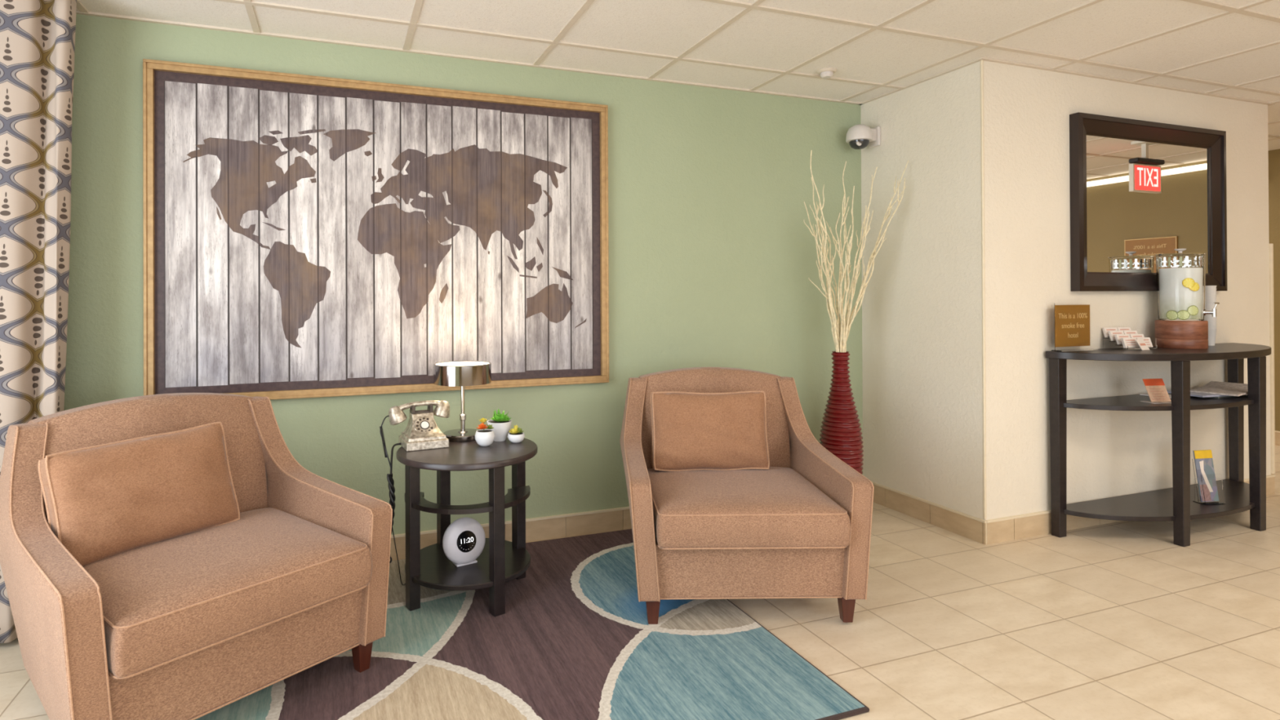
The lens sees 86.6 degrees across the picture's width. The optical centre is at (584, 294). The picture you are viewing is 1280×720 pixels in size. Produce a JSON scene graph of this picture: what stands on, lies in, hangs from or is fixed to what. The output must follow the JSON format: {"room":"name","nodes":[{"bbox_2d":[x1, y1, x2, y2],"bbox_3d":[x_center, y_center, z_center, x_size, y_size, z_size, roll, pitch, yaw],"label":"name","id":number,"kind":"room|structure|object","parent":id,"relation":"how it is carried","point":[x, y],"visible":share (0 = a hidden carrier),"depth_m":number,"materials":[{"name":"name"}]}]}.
{"room":"hotel lobby","nodes":[
{"label":"hotel lobby","id":0,"kind":"room"},
{"bbox_2d":[63,13,862,534],"bbox_3d":[-0.649,0.044,3.203,4.800,2.309,0.120,0,0,-20],"label":"wall","id":1,"kind":"structure","parent":0,"point":[713,253],"depth_m":3.42,"materials":[{"name":"green paint"}]},
{"bbox_2d":[142,58,608,399],"bbox_3d":[-0.825,-0.249,3.056,1.999,1.385,0.039,0,0,-20],"label":"framed map","id":2,"kind":"object","parent":1,"relation":"attached to","point":[304,236],"visible":0.9,"depth_m":3.00,"materials":[{"name":"brown wood"}]},
{"bbox_2d":[389,506,631,560],"bbox_3d":[-0.580,1.142,3.152,4.688,0.113,0.013,0,0,-20],"label":"baseboard","id":3,"kind":"structure","parent":1,"relation":"attached to","point":[582,523],"depth_m":3.32,"materials":[{"name":"tile"}]},
{"bbox_2d":[75,9,1275,106],"bbox_3d":[0.301,-1.107,4.122,7.020,0.009,2.815,0,0,-20],"label":"trim","id":4,"kind":"structure","parent":1,"relation":"attached to","point":[93,14],"depth_m":3.32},
{"bbox_2d":[0,444,1279,719],"bbox_3d":[1.988,1.232,1.964,9.100,0.100,8.400,0,0,-20],"label":"floor","id":5,"kind":"structure","parent":0,"point":[1117,620],"depth_m":2.41,"materials":[{"name":"tile"}]},
{"bbox_2d":[192,528,869,719],"bbox_3d":[-0.478,1.188,2.305,2.160,0.012,1.602,0,0,-20],"label":"area rug","id":6,"kind":"object","parent":5,"relation":"on","point":[574,639],"visible":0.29,"depth_m":2.16,"materials":[{"name":"multicoloured carpet"}]},
{"bbox_2d":[0,392,392,719],"bbox_3d":[-1.185,0.766,2.079,0.841,0.841,0.869,0,0,39],"label":"armchair","id":7,"kind":"object","parent":6,"relation":"on","point":[184,627],"visible":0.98,"depth_m":1.90,"materials":[{"name":"brown fabric"}]},
{"bbox_2d":[37,421,239,566],"bbox_3d":[-1.345,0.607,2.082,0.210,0.357,0.504,0,0,35],"label":"throw pillow","id":8,"kind":"object","parent":7,"relation":"on","point":[102,501],"visible":0.88,"depth_m":2.00,"materials":[{"name":"beige fabric"}]},
{"bbox_2d":[83,507,372,678],"bbox_3d":[-1.110,0.823,2.019,0.650,0.158,0.680,0,0,39],"label":"seat cushion","id":9,"kind":"object","parent":7,"relation":"on","point":[167,601],"depth_m":1.85,"materials":[{"name":"brown fabric"}]},
{"bbox_2d":[395,437,537,616],"bbox_3d":[-0.462,0.897,2.696,0.552,0.573,0.552,0,0,9],"label":"side table","id":10,"kind":"object","parent":6,"relation":"on","point":[500,562],"visible":0.84,"depth_m":2.54,"materials":[{"name":"brown wood"}]},
{"bbox_2d":[379,400,449,472],"bbox_3d":[-0.674,0.570,2.728,0.287,0.265,0.170,0,0,-26],"label":"telephone","id":11,"kind":"object","parent":10,"relation":"on","point":[422,432],"visible":1,"depth_m":2.71,"materials":[{"name":"beige plastic"}]},
{"bbox_2d":[386,443,405,585],"bbox_3d":[-0.735,0.892,2.837,0.043,0.583,0.491,0,0,4],"label":"cord","id":12,"kind":"object","parent":11,"relation":"attached to","point":[389,477],"visible":0.58,"depth_m":2.62,"materials":[{"name":"black rubber"}]},
{"bbox_2d":[433,360,491,441],"bbox_3d":[-0.518,0.453,2.881,0.242,0.318,0.242,0,0,-20],"label":"table lamp","id":13,"kind":"object","parent":10,"relation":"on","point":[462,374],"visible":0.95,"depth_m":2.80,"materials":[{"name":"silver metal"}]},
{"bbox_2d":[437,362,488,365],"bbox_3d":[-0.518,0.301,2.882,0.226,0.006,0.226,0,0,-20],"label":"diffuser","id":14,"kind":"object","parent":13,"relation":"attached to","point":[438,363],"depth_m":2.89,"materials":[{"name":"beige"}]},
{"bbox_2d":[442,517,485,567],"bbox_3d":[-0.472,0.969,2.659,0.176,0.174,0.068,0,0,-33],"label":"alarm clock","id":15,"kind":"object","parent":10,"relation":"on","point":[464,540],"visible":1,"depth_m":2.63,"materials":[{"name":"white plastic"}]},
{"bbox_2d":[404,485,530,514],"bbox_3d":[-0.449,0.789,2.591,0.492,0.018,0.280,0,0,-7],"label":"shelf","id":16,"kind":"object","parent":10,"relation":"attached to","point":[514,496],"depth_m":2.50,"materials":[{"name":"brown wood"}]},
{"bbox_2d":[404,537,530,591],"bbox_3d":[-0.461,1.066,2.695,0.492,0.020,0.492,0,0,9],"label":"shelf","id":17,"kind":"object","parent":10,"relation":"attached to","point":[437,571],"depth_m":2.58,"materials":[{"name":"brown wood"}]},
{"bbox_2d":[475,417,494,446],"bbox_3d":[-0.401,0.555,2.728,0.080,0.111,0.080,0,0,-20],"label":"potted succulent","id":18,"kind":"object","parent":10,"relation":"on","point":[483,437],"visible":1,"depth_m":2.70,"materials":[{"name":"white ceramic"}]},
{"bbox_2d":[475,429,494,446],"bbox_3d":[-0.401,0.581,2.728,0.080,0.060,0.080,0,0,-20],"label":"pot","id":19,"kind":"object","parent":18,"relation":"attached to","point":[483,437],"depth_m":2.70,"materials":[{"name":"white ceramic"}]},
{"bbox_2d":[487,408,511,441],"bbox_3d":[-0.355,0.547,2.833,0.104,0.128,0.104,0,0,-20],"label":"potted succulent","id":20,"kind":"object","parent":10,"relation":"on","point":[501,423],"visible":0.98,"depth_m":2.81,"materials":[{"name":"white ceramic"}]},
{"bbox_2d":[487,419,511,441],"bbox_3d":[-0.355,0.571,2.833,0.104,0.080,0.104,0,0,-20],"label":"pot","id":21,"kind":"object","parent":20,"relation":"attached to","point":[501,428],"depth_m":2.80,"materials":[{"name":"white ceramic"}]},
{"bbox_2d":[507,424,524,443],"bbox_3d":[-0.281,0.575,2.791,0.072,0.071,0.072,0,0,-20],"label":"potted succulent","id":22,"kind":"object","parent":10,"relation":"on","point":[516,435],"visible":1,"depth_m":2.77,"materials":[{"name":"white ceramic"}]},
{"bbox_2d":[507,432,524,443],"bbox_3d":[-0.281,0.593,2.791,0.072,0.036,0.072,0,0,-20],"label":"pot","id":23,"kind":"object","parent":22,"relation":"attached to","point":[514,437],"depth_m":2.77,"materials":[{"name":"white ceramic"}]},
{"bbox_2d":[619,366,874,624],"bbox_3d":[0.590,0.761,2.776,0.869,0.841,0.841,0,0,-1],"label":"armchair","id":24,"kind":"object","parent":6,"relation":"on","point":[799,526],"visible":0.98,"depth_m":2.42,"materials":[{"name":"brown fabric"}]},
{"bbox_2d":[649,391,769,471],"bbox_3d":[0.536,0.588,2.915,0.496,0.341,0.206,0,0,2],"label":"throw pillow","id":25,"kind":"object","parent":24,"relation":"on","point":[691,431],"visible":0.98,"depth_m":2.85,"materials":[{"name":"beige fabric"}]},
{"bbox_2d":[647,466,851,548],"bbox_3d":[0.591,0.818,2.681,0.680,0.158,0.650,0,0,-1],"label":"seat cushion","id":26,"kind":"object","parent":24,"relation":"on","point":[774,507],"depth_m":2.39,"materials":[{"name":"brown fabric"}]},
{"bbox_2d":[819,351,863,474],"bbox_3d":[1.359,0.748,3.584,0.220,0.886,0.220,0,0,-4],"label":"floor vase","id":27,"kind":"object","parent":5,"relation":"on","point":[841,433],"visible":0.6,"depth_m":3.52,"materials":[{"name":"ceramic"}]},
{"bbox_2d":[804,201,835,348],"bbox_3d":[1.257,0.042,3.590,0.181,1.061,0.073,0,0,12],"label":"branch","id":28,"kind":"object","parent":27,"relation":"in","point":[813,233],"visible":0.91,"depth_m":3.57,"materials":[{"name":"beige wood"}]},
{"bbox_2d":[808,244,832,333],"bbox_3d":[1.277,0.156,3.566,0.172,0.832,0.067,0,0,-7],"label":"branch","id":29,"kind":"object","parent":27,"relation":"in","point":[819,245],"visible":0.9,"depth_m":3.57,"materials":[{"name":"beige wood"}]},
{"bbox_2d":[810,150,837,352],"bbox_3d":[1.261,-0.084,3.517,0.213,1.311,0.043,0,0,-31],"label":"branch","id":30,"kind":"object","parent":27,"relation":"in","point":[820,207],"visible":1,"depth_m":3.50,"materials":[{"name":"beige wood"}]},
{"bbox_2d":[816,206,831,316],"bbox_3d":[1.295,0.052,3.591,0.119,1.041,0.050,0,0,-20],"label":"branch","id":31,"kind":"object","parent":27,"relation":"in","point":[818,206],"visible":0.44,"depth_m":3.59,"materials":[{"name":"beige wood"}]},
{"bbox_2d":[809,177,839,352],"bbox_3d":[1.266,-0.019,3.547,0.180,1.181,0.037,0,0,-20],"label":"branch","id":32,"kind":"object","parent":27,"relation":"in","point":[816,210],"visible":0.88,"depth_m":3.53,"materials":[{"name":"beige wood"}]},
{"bbox_2d":[815,224,839,343],"bbox_3d":[1.281,0.106,3.540,0.218,0.931,0.054,0,0,-38],"label":"branch","id":33,"kind":"object","parent":27,"relation":"in","point":[820,252],"visible":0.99,"depth_m":3.51,"materials":[{"name":"beige wood"}]},
{"bbox_2d":[819,215,839,334],"bbox_3d":[1.296,0.081,3.551,0.178,0.981,0.046,0,0,-32],"label":"branch","id":34,"kind":"object","parent":27,"relation":"in","point":[824,239],"visible":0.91,"depth_m":3.54,"materials":[{"name":"beige wood"}]},
{"bbox_2d":[821,222,837,317],"bbox_3d":[1.309,0.091,3.591,0.106,0.961,0.062,0,0,17],"label":"branch","id":35,"kind":"object","parent":27,"relation":"in","point":[828,241],"visible":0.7,"depth_m":3.58,"materials":[{"name":"beige wood"}]},
{"bbox_2d":[826,213,846,352],"bbox_3d":[1.333,0.071,3.580,0.102,1.001,0.042,0,0,31],"label":"branch","id":36,"kind":"object","parent":27,"relation":"in","point":[838,243],"visible":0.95,"depth_m":3.56,"materials":[{"name":"beige wood"}]},
{"bbox_2d":[831,255,840,332],"bbox_3d":[1.358,0.182,3.643,0.050,0.780,0.090,0,0,17],"label":"branch","id":37,"kind":"object","parent":27,"relation":"in","point":[832,255],"visible":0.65,"depth_m":3.65,"materials":[{"name":"beige wood"}]},
{"bbox_2d":[835,194,848,340],"bbox_3d":[1.365,0.021,3.578,0.067,1.101,0.039,0,0,8],"label":"branch","id":38,"kind":"object","parent":27,"relation":"in","point":[838,300],"visible":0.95,"depth_m":3.58,"materials":[{"name":"beige wood"}]},
{"bbox_2d":[840,161,850,352],"bbox_3d":[1.377,-0.069,3.585,0.073,1.281,0.046,0,0,-20],"label":"branch","id":39,"kind":"object","parent":27,"relation":"in","point":[845,228],"visible":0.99,"depth_m":3.58,"materials":[{"name":"beige wood"}]},
{"bbox_2d":[839,186,854,337],"bbox_3d":[1.386,0.001,3.588,0.095,1.140,0.040,0,0,32],"label":"branch","id":40,"kind":"object","parent":27,"relation":"in","point":[851,211],"visible":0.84,"depth_m":3.58,"materials":[{"name":"beige wood"}]},
{"bbox_2d":[842,236,852,352],"bbox_3d":[1.408,0.131,3.622,0.054,0.881,0.117,0,0,19],"label":"branch","id":41,"kind":"object","parent":27,"relation":"in","point":[850,265],"visible":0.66,"depth_m":3.61,"materials":[{"name":"beige wood"}]},
{"bbox_2d":[842,233,852,340],"bbox_3d":[1.357,0.131,3.522,0.034,0.881,0.151,0,0,4],"label":"branch","id":42,"kind":"object","parent":27,"relation":"in","point":[848,246],"visible":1,"depth_m":3.50,"materials":[{"name":"beige wood"}]},
{"bbox_2d":[838,205,866,352],"bbox_3d":[1.417,0.051,3.591,0.161,1.041,0.050,0,0,10],"label":"branch","id":43,"kind":"object","parent":27,"relation":"in","point":[859,246],"visible":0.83,"depth_m":3.58,"materials":[{"name":"beige wood"}]},
{"bbox_2d":[844,210,870,333],"bbox_3d":[1.417,0.071,3.545,0.156,1.001,0.051,0,0,37],"label":"branch","id":44,"kind":"object","parent":27,"relation":"in","point":[863,248],"visible":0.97,"depth_m":3.52,"materials":[{"name":"beige wood"}]},
{"bbox_2d":[842,167,877,352],"bbox_3d":[1.451,-0.049,3.547,0.196,1.241,0.088,0,0,-9],"label":"branch","id":45,"kind":"object","parent":27,"relation":"in","point":[866,215],"visible":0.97,"depth_m":3.56,"materials":[{"name":"beige wood"}]},
{"bbox_2d":[841,230,886,352],"bbox_3d":[1.477,0.101,3.576,0.274,0.941,0.034,0,0,0],"label":"branch","id":46,"kind":"object","parent":27,"relation":"in","point":[871,260],"visible":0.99,"depth_m":3.58,"materials":[{"name":"beige wood"}]},
{"bbox_2d":[841,197,893,345],"bbox_3d":[1.488,0.031,3.592,0.305,1.081,0.042,0,0,0],"label":"branch","id":47,"kind":"object","parent":27,"relation":"in","point":[870,258],"visible":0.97,"depth_m":3.58,"materials":[{"name":"beige wood"}]},
{"bbox_2d":[846,177,905,341],"bbox_3d":[1.524,-0.019,3.577,0.340,1.181,0.064,0,0,3],"label":"branch","id":48,"kind":"object","parent":27,"relation":"in","point":[900,201],"visible":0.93,"depth_m":3.59,"materials":[{"name":"beige wood"}]},
{"bbox_2d":[848,160,908,319],"bbox_3d":[1.531,-0.070,3.583,0.395,1.281,0.049,0,0,-1],"label":"branch","id":49,"kind":"object","parent":27,"relation":"in","point":[888,207],"visible":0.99,"depth_m":3.59,"materials":[{"name":"beige wood"}]},
{"bbox_2d":[1045,342,1271,546],"bbox_3d":[3.052,0.731,3.420,1.510,0.905,0.385,0,0,-20],"label":"console table","id":50,"kind":"object","parent":5,"relation":"on","point":[1175,504],"visible":0.98,"depth_m":3.31,"materials":[{"name":"brown wood"}]},
{"bbox_2d":[1051,302,1098,351],"bbox_3d":[2.427,0.163,3.350,0.262,0.236,0.050,0,0,-20],"label":"sign","id":51,"kind":"object","parent":50,"relation":"on","point":[1073,321],"visible":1,"depth_m":3.35,"materials":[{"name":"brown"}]},
{"bbox_2d":[1102,335,1156,349],"bbox_3d":[2.775,0.242,3.447,0.192,0.065,0.126,0,0,-14],"label":"rack","id":52,"kind":"object","parent":50,"relation":"on","point":[1108,342],"visible":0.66,"depth_m":3.41,"materials":[{"name":"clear plastic"}]},
{"bbox_2d":[1102,327,1117,337],"bbox_3d":[2.716,0.198,3.494,0.087,0.051,0.025,0,0,-14],"label":"card stack","id":53,"kind":"object","parent":52,"relation":"on","point":[1105,330],"visible":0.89,"depth_m":3.49,"materials":[{"name":"white paper"}]},
{"bbox_2d":[1107,330,1124,338],"bbox_3d":[2.724,0.214,3.463,0.087,0.051,0.025,0,0,-14],"label":"card stack","id":54,"kind":"object","parent":52,"relation":"in","point":[1111,334],"visible":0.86,"depth_m":3.46,"materials":[{"name":"white paper"}]},
{"bbox_2d":[1114,333,1130,338],"bbox_3d":[2.732,0.230,3.432,0.087,0.051,0.025,0,0,-14],"label":"card stack","id":55,"kind":"object","parent":52,"relation":"in","point":[1117,336],"visible":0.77,"depth_m":3.43,"materials":[{"name":"white paper"}]},
{"bbox_2d":[1116,327,1131,330],"bbox_3d":[2.804,0.198,3.516,0.087,0.051,0.025,0,0,-14],"label":"card stack","id":56,"kind":"object","parent":52,"relation":"on","point":[1117,328],"visible":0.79,"depth_m":3.52,"materials":[{"name":"white paper"}]},
{"bbox_2d":[1121,337,1138,346],"bbox_3d":[2.740,0.246,3.401,0.087,0.051,0.025,0,0,-14],"label":"card stack","id":57,"kind":"object","parent":52,"relation":"in","point":[1131,341],"visible":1,"depth_m":3.40,"materials":[{"name":"white paper"}]},
{"bbox_2d":[1123,330,1137,334],"bbox_3d":[2.812,0.214,3.485,0.087,0.051,0.025,0,0,-14],"label":"card stack","id":58,"kind":"object","parent":52,"relation":"in","point":[1126,332],"visible":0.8,"depth_m":3.48,"materials":[{"name":"white paper"}]},
{"bbox_2d":[1129,333,1144,337],"bbox_3d":[2.820,0.230,3.454,0.087,0.051,0.025,0,0,-14],"label":"card stack","id":59,"kind":"object","parent":52,"relation":"in","point":[1132,335],"visible":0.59,"depth_m":3.45,"materials":[{"name":"white paper"}]},
{"bbox_2d":[1135,338,1149,350],"bbox_3d":[2.783,0.252,3.376,0.070,0.054,0.030,0,0,-27],"label":"card","id":60,"kind":"object","parent":52,"relation":"in","point":[1141,343],"visible":1,"depth_m":3.37,"materials":[{"name":"white paper"}]},
{"bbox_2d":[1136,337,1152,345],"bbox_3d":[2.828,0.246,3.423,0.087,0.051,0.025,0,0,-14],"label":"card stack","id":61,"kind":"object","parent":52,"relation":"in","point":[1147,340],"visible":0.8,"depth_m":3.42,"materials":[{"name":"white paper"}]},
{"bbox_2d":[1139,392,1171,398],"bbox_3d":[2.989,0.525,3.504,0.100,0.006,0.150,0,0,-26],"label":"leaflet","id":62,"kind":"object","parent":50,"relation":"on","point":[1146,393],"visible":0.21,"depth_m":3.53,"materials":[{"name":"white paper"}]},
{"bbox_2d":[1140,377,1171,403],"bbox_3d":[2.802,0.472,3.310,0.114,0.112,0.075,0,0,-6],"label":"tent card","id":63,"kind":"object","parent":50,"relation":"on","point":[1157,391],"visible":0.98,"depth_m":3.32,"materials":[{"name":"paper"}]},
{"bbox_2d":[1149,388,1165,399],"bbox_3d":[2.802,0.488,3.310,0.076,0.050,0.023,0,0,-6],"label":"print","id":64,"kind":"object","parent":63,"relation":"on","point":[1154,393],"depth_m":3.31},
{"bbox_2d":[1063,393,1253,410],"bbox_3d":[3.046,0.539,3.437,1.440,0.022,0.350,0,0,-20],"label":"shelf","id":65,"kind":"object","parent":50,"relation":"attached to","point":[1125,402],"depth_m":3.28,"materials":[{"name":"brown wood"}]},
{"bbox_2d":[1063,478,1254,521],"bbox_3d":[3.048,1.059,3.435,1.440,0.022,0.350,0,0,-20],"label":"shelf","id":66,"kind":"object","parent":50,"relation":"attached to","point":[1157,505],"depth_m":3.34,"materials":[{"name":"brown wood"}]},
{"bbox_2d":[1155,248,1219,349],"bbox_3d":[3.106,0.021,3.507,0.208,0.514,0.238,0,0,-20],"label":"dispenser","id":67,"kind":"object","parent":50,"relation":"on","point":[1181,311],"visible":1,"depth_m":3.45,"materials":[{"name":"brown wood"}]},
{"bbox_2d":[1155,254,1205,320],"bbox_3d":[3.100,-0.032,3.521,0.197,0.336,0.197,0,0,-20],"label":"jar","id":68,"kind":"object","parent":67,"relation":"on","point":[1178,276],"depth_m":3.45,"materials":[{"name":"clear glass"}]},
{"bbox_2d":[1191,458,1226,505],"bbox_3d":[3.139,0.941,3.404,0.120,0.214,0.064,0,0,-9],"label":"brochure holder","id":69,"kind":"object","parent":50,"relation":"on","point":[1211,485],"visible":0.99,"depth_m":3.38,"materials":[{"name":"clear plastic"}]},
{"bbox_2d":[1193,450,1214,502],"bbox_3d":[3.134,0.917,3.413,0.102,0.247,0.039,0,0,-9],"label":"brochure","id":70,"kind":"object","parent":69,"relation":"in","point":[1203,460],"visible":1,"depth_m":3.42,"materials":[{"name":"paper"}]},
{"bbox_2d":[1208,328,1217,345],"bbox_3d":[3.382,0.232,3.665,0.062,0.092,0.062,0,0,-20],"label":"plastic cup","id":71,"kind":"object","parent":50,"relation":"on","point":[1211,332],"visible":0.44,"depth_m":3.64,"materials":[{"name":"white plastic"}]},
{"bbox_2d":[1208,325,1217,328],"bbox_3d":[3.382,0.215,3.665,0.062,0.092,0.062,0,0,-20],"label":"plastic cup","id":72,"kind":"object","parent":71,"relation":"on","point":[1209,326],"visible":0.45,"depth_m":3.64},
{"bbox_2d":[1208,322,1217,325],"bbox_3d":[3.382,0.199,3.665,0.062,0.092,0.062,0,0,-20],"label":"plastic cup","id":73,"kind":"object","parent":72,"relation":"on","point":[1209,323],"visible":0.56,"depth_m":3.64,"materials":[{"name":"white plastic"}]},
{"bbox_2d":[1204,319,1217,322],"bbox_3d":[3.382,0.182,3.665,0.062,0.092,0.062,0,0,-20],"label":"plastic cup","id":74,"kind":"object","parent":73,"relation":"on","point":[1208,320],"visible":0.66,"depth_m":3.64,"materials":[{"name":"white plastic"}]},
{"bbox_2d":[1204,315,1217,319],"bbox_3d":[3.382,0.166,3.665,0.062,0.092,0.062,0,0,-20],"label":"plastic cup","id":75,"kind":"object","parent":74,"relation":"on","point":[1206,317],"visible":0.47,"depth_m":3.64,"materials":[{"name":"white plastic"}]},
{"bbox_3d":[3.382,0.149,3.665,0.062,0.092,0.062,0,0,-20],"label":"plastic cup","id":76,"kind":"object","parent":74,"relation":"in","visible":0},
{"bbox_3d":[3.382,0.133,3.665,0.062,0.092,0.062,0,0,-20],"label":"plastic cup","id":77,"kind":"object","parent":76,"relation":"on","visible":0},
{"bbox_2d":[1204,306,1217,310],"bbox_3d":[3.382,0.116,3.665,0.062,0.092,0.062,0,0,-20],"label":"plastic cup","id":78,"kind":"object","parent":77,"relation":"on","point":[1206,308],"visible":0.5,"depth_m":3.64,"materials":[{"name":"white plastic"}]},
{"bbox_2d":[1204,303,1214,306],"bbox_3d":[3.381,0.100,3.665,0.062,0.092,0.062,0,0,-20],"label":"plastic cup","id":79,"kind":"object","parent":78,"relation":"on","point":[1206,304],"visible":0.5,"depth_m":3.64,"materials":[{"name":"white plastic"}]},
{"bbox_2d":[1204,301,1216,303],"bbox_3d":[3.381,0.083,3.665,0.062,0.092,0.062,0,0,-20],"label":"plastic cup","id":80,"kind":"object","parent":79,"relation":"on","point":[1206,302],"visible":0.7,"depth_m":3.64,"materials":[{"name":"white plastic"}]},
{"bbox_2d":[1204,297,1217,301],"bbox_3d":[3.381,0.067,3.665,0.062,0.092,0.062,0,0,-20],"label":"plastic cup","id":81,"kind":"object","parent":80,"relation":"on","point":[1206,299],"visible":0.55,"depth_m":3.64,"materials":[{"name":"white plastic"}]},
{"bbox_2d":[1205,294,1217,297],"bbox_3d":[3.381,0.050,3.665,0.062,0.092,0.062,0,0,-20],"label":"plastic cup","id":82,"kind":"object","parent":80,"relation":"on","point":[1206,295],"visible":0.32,"depth_m":3.64,"materials":[{"name":"white plastic"}]},
{"bbox_2d":[1205,291,1217,294],"bbox_3d":[3.381,0.034,3.665,0.062,0.092,0.062,0,0,-20],"label":"plastic cup","id":83,"kind":"object","parent":82,"relation":"on","point":[1206,292],"visible":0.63,"depth_m":3.64,"materials":[{"name":"white plastic"}]},
{"bbox_2d":[1205,288,1216,291],"bbox_3d":[3.381,0.017,3.665,0.062,0.092,0.062,0,0,-20],"label":"plastic cup","id":84,"kind":"object","parent":83,"relation":"on","point":[1206,290],"visible":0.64,"depth_m":3.64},
{"bbox_2d":[1205,285,1216,288],"bbox_3d":[3.381,0.001,3.666,0.062,0.092,0.062,0,0,-20],"label":"plastic cup","id":85,"kind":"object","parent":84,"relation":"on","point":[1206,286],"visible":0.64,"depth_m":3.64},
{"bbox_2d":[1208,395,1233,398],"bbox_3d":[3.321,0.523,3.587,0.360,0.009,0.200,0,0,-26],"label":"magazine","id":86,"kind":"object","parent":50,"relation":"on","point":[1224,396],"visible":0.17,"depth_m":3.44,"materials":[{"name":"paper"}]},
{"bbox_2d":[1166,388,1248,397],"bbox_3d":[3.275,0.513,3.539,0.420,0.009,0.200,0,0,-14],"label":"magazine","id":87,"kind":"object","parent":86,"relation":"on","point":[1194,394],"visible":0.21,"depth_m":3.42,"materials":[{"name":"white paper"}]},
{"bbox_2d":[1190,381,1248,396],"bbox_3d":[3.347,0.494,3.544,0.380,0.029,0.200,0,0,-33],"label":"magazine","id":88,"kind":"object","parent":87,"relation":"on","point":[1228,388],"visible":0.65,"depth_m":3.54,"materials":[{"name":"beige paper"}]},
{"bbox_2d":[76,0,1279,151],"bbox_3d":[1.977,-1.177,1.974,9.100,0.100,8.400,0,0,-20],"label":"ceiling","id":89,"kind":"structure","parent":0,"point":[759,38],"depth_m":2.90,"materials":[{"name":"tile"}]},
{"bbox_2d":[0,0,76,643],"bbox_3d":[-2.212,0.051,2.248,0.852,2.257,0.131,0,0,-23],"label":"curtain","id":90,"kind":"object","parent":89,"relation":"hanging from","point":[37,37],"visible":0.69,"depth_m":2.36,"materials":[{"name":"fabric"}]},
{"bbox_2d":[76,0,1279,140],"bbox_3d":[1.936,-1.123,2.029,8.646,0.008,8.118,0,0,-20],"label":"grid","id":91,"kind":"object","parent":89,"relation":"attached to","point":[249,4],"visible":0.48,"depth_m":2.93,"materials":[{"name":"white metal"}]},
{"bbox_2d":[817,67,836,79],"bbox_3d":[1.212,-1.100,3.388,0.094,0.036,0.094,0,0,-20],"label":"smoke detector","id":92,"kind":"object","parent":89,"relation":"attached to","point":[826,73],"visible":1,"depth_m":3.36,"materials":[{"name":"white plastic"}]},
{"bbox_2d":[986,509,1051,544],"bbox_3d":[2.104,1.127,3.284,0.434,0.117,0.013,0,0,-20],"label":"baseboard","id":93,"kind":"structure","parent":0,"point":[999,530],"depth_m":3.28,"materials":[{"name":"tile"}]},
{"bbox_2d":[860,60,1271,519],"bbox_3d":[2.501,0.037,4.928,2.300,2.309,2.795,0,0,-20],"label":"wall","id":94,"kind":"structure","parent":0,"point":[922,303],"depth_m":3.48,"materials":[{"name":"beige paint"}]},
{"bbox_2d":[845,124,880,149],"bbox_3d":[1.574,-0.886,3.831,0.188,0.139,0.140,0,0,-20],"label":"security camera","id":95,"kind":"object","parent":94,"relation":"attached to","point":[860,136],"visible":1,"depth_m":3.79,"materials":[{"name":"white plastic"}]},
{"bbox_2d":[871,480,986,544],"bbox_3d":[1.764,1.133,3.584,0.013,0.113,0.804,0,0,-20],"label":"baseboard","id":96,"kind":"structure","parent":94,"relation":"attached to","point":[974,528],"depth_m":3.49,"materials":[{"name":"tile"}]},
{"bbox_2d":[980,60,986,519],"bbox_3d":[1.900,-0.024,3.225,0.012,2.194,0.012,0,0,-20],"label":"trim","id":97,"kind":"structure","parent":94,"relation":"attached to","point":[981,61],"depth_m":3.22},
{"bbox_2d":[1066,514,1120,530],"bbox_3d":[2.603,1.144,3.466,0.397,0.079,0.013,0,0,-20],"label":"baseboard","id":98,"kind":"structure","parent":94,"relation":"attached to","point":[1073,522],"depth_m":3.43,"materials":[{"name":"tile"}]},
{"bbox_2d":[1069,111,1226,291],"bbox_3d":[3.029,-0.463,3.609,1.198,0.895,0.050,0,0,-20],"label":"wall mirror","id":99,"kind":"object","parent":94,"relation":"attached to","point":[1140,190],"visible":0.98,"depth_m":3.59,"materials":[{"name":"brown wood"}]},
{"bbox_2d":[1268,243,1275,474],"bbox_3d":[4.064,0.381,4.007,0.022,1.360,0.022,0,0,-20],"label":"trim","id":100,"kind":"structure","parent":94,"relation":"attached to","point":[1270,245],"depth_m":4.00,"materials":[{"name":"beige wood"}]},
{"bbox_2d":[1266,474,1275,495],"bbox_3d":[4.035,1.121,3.987,0.091,0.117,0.013,0,0,-20],"label":"baseboard","id":101,"kind":"structure","parent":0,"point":[1270,479],"depth_m":3.98,"materials":[{"name":"tile"}]},
{"bbox_2d":[1268,148,1279,431],"bbox_3d":[6.126,0.015,3.479,0.120,2.309,8.200,0,0,-20],"label":"wall","id":102,"kind":"structure","parent":0,"point":[1273,155],"depth_m":5.29,"materials":[{"name":"beige paint"}]},
{"bbox_2d":[1275,430,1279,445],"bbox_3d":[6.069,1.114,3.452,0.013,0.113,8.000,0,0,-20],"label":"baseboard","id":103,"kind":"structure","parent":102,"relation":"attached to","point":[1277,433],"depth_m":5.28,"materials":[{"name":"tile"}]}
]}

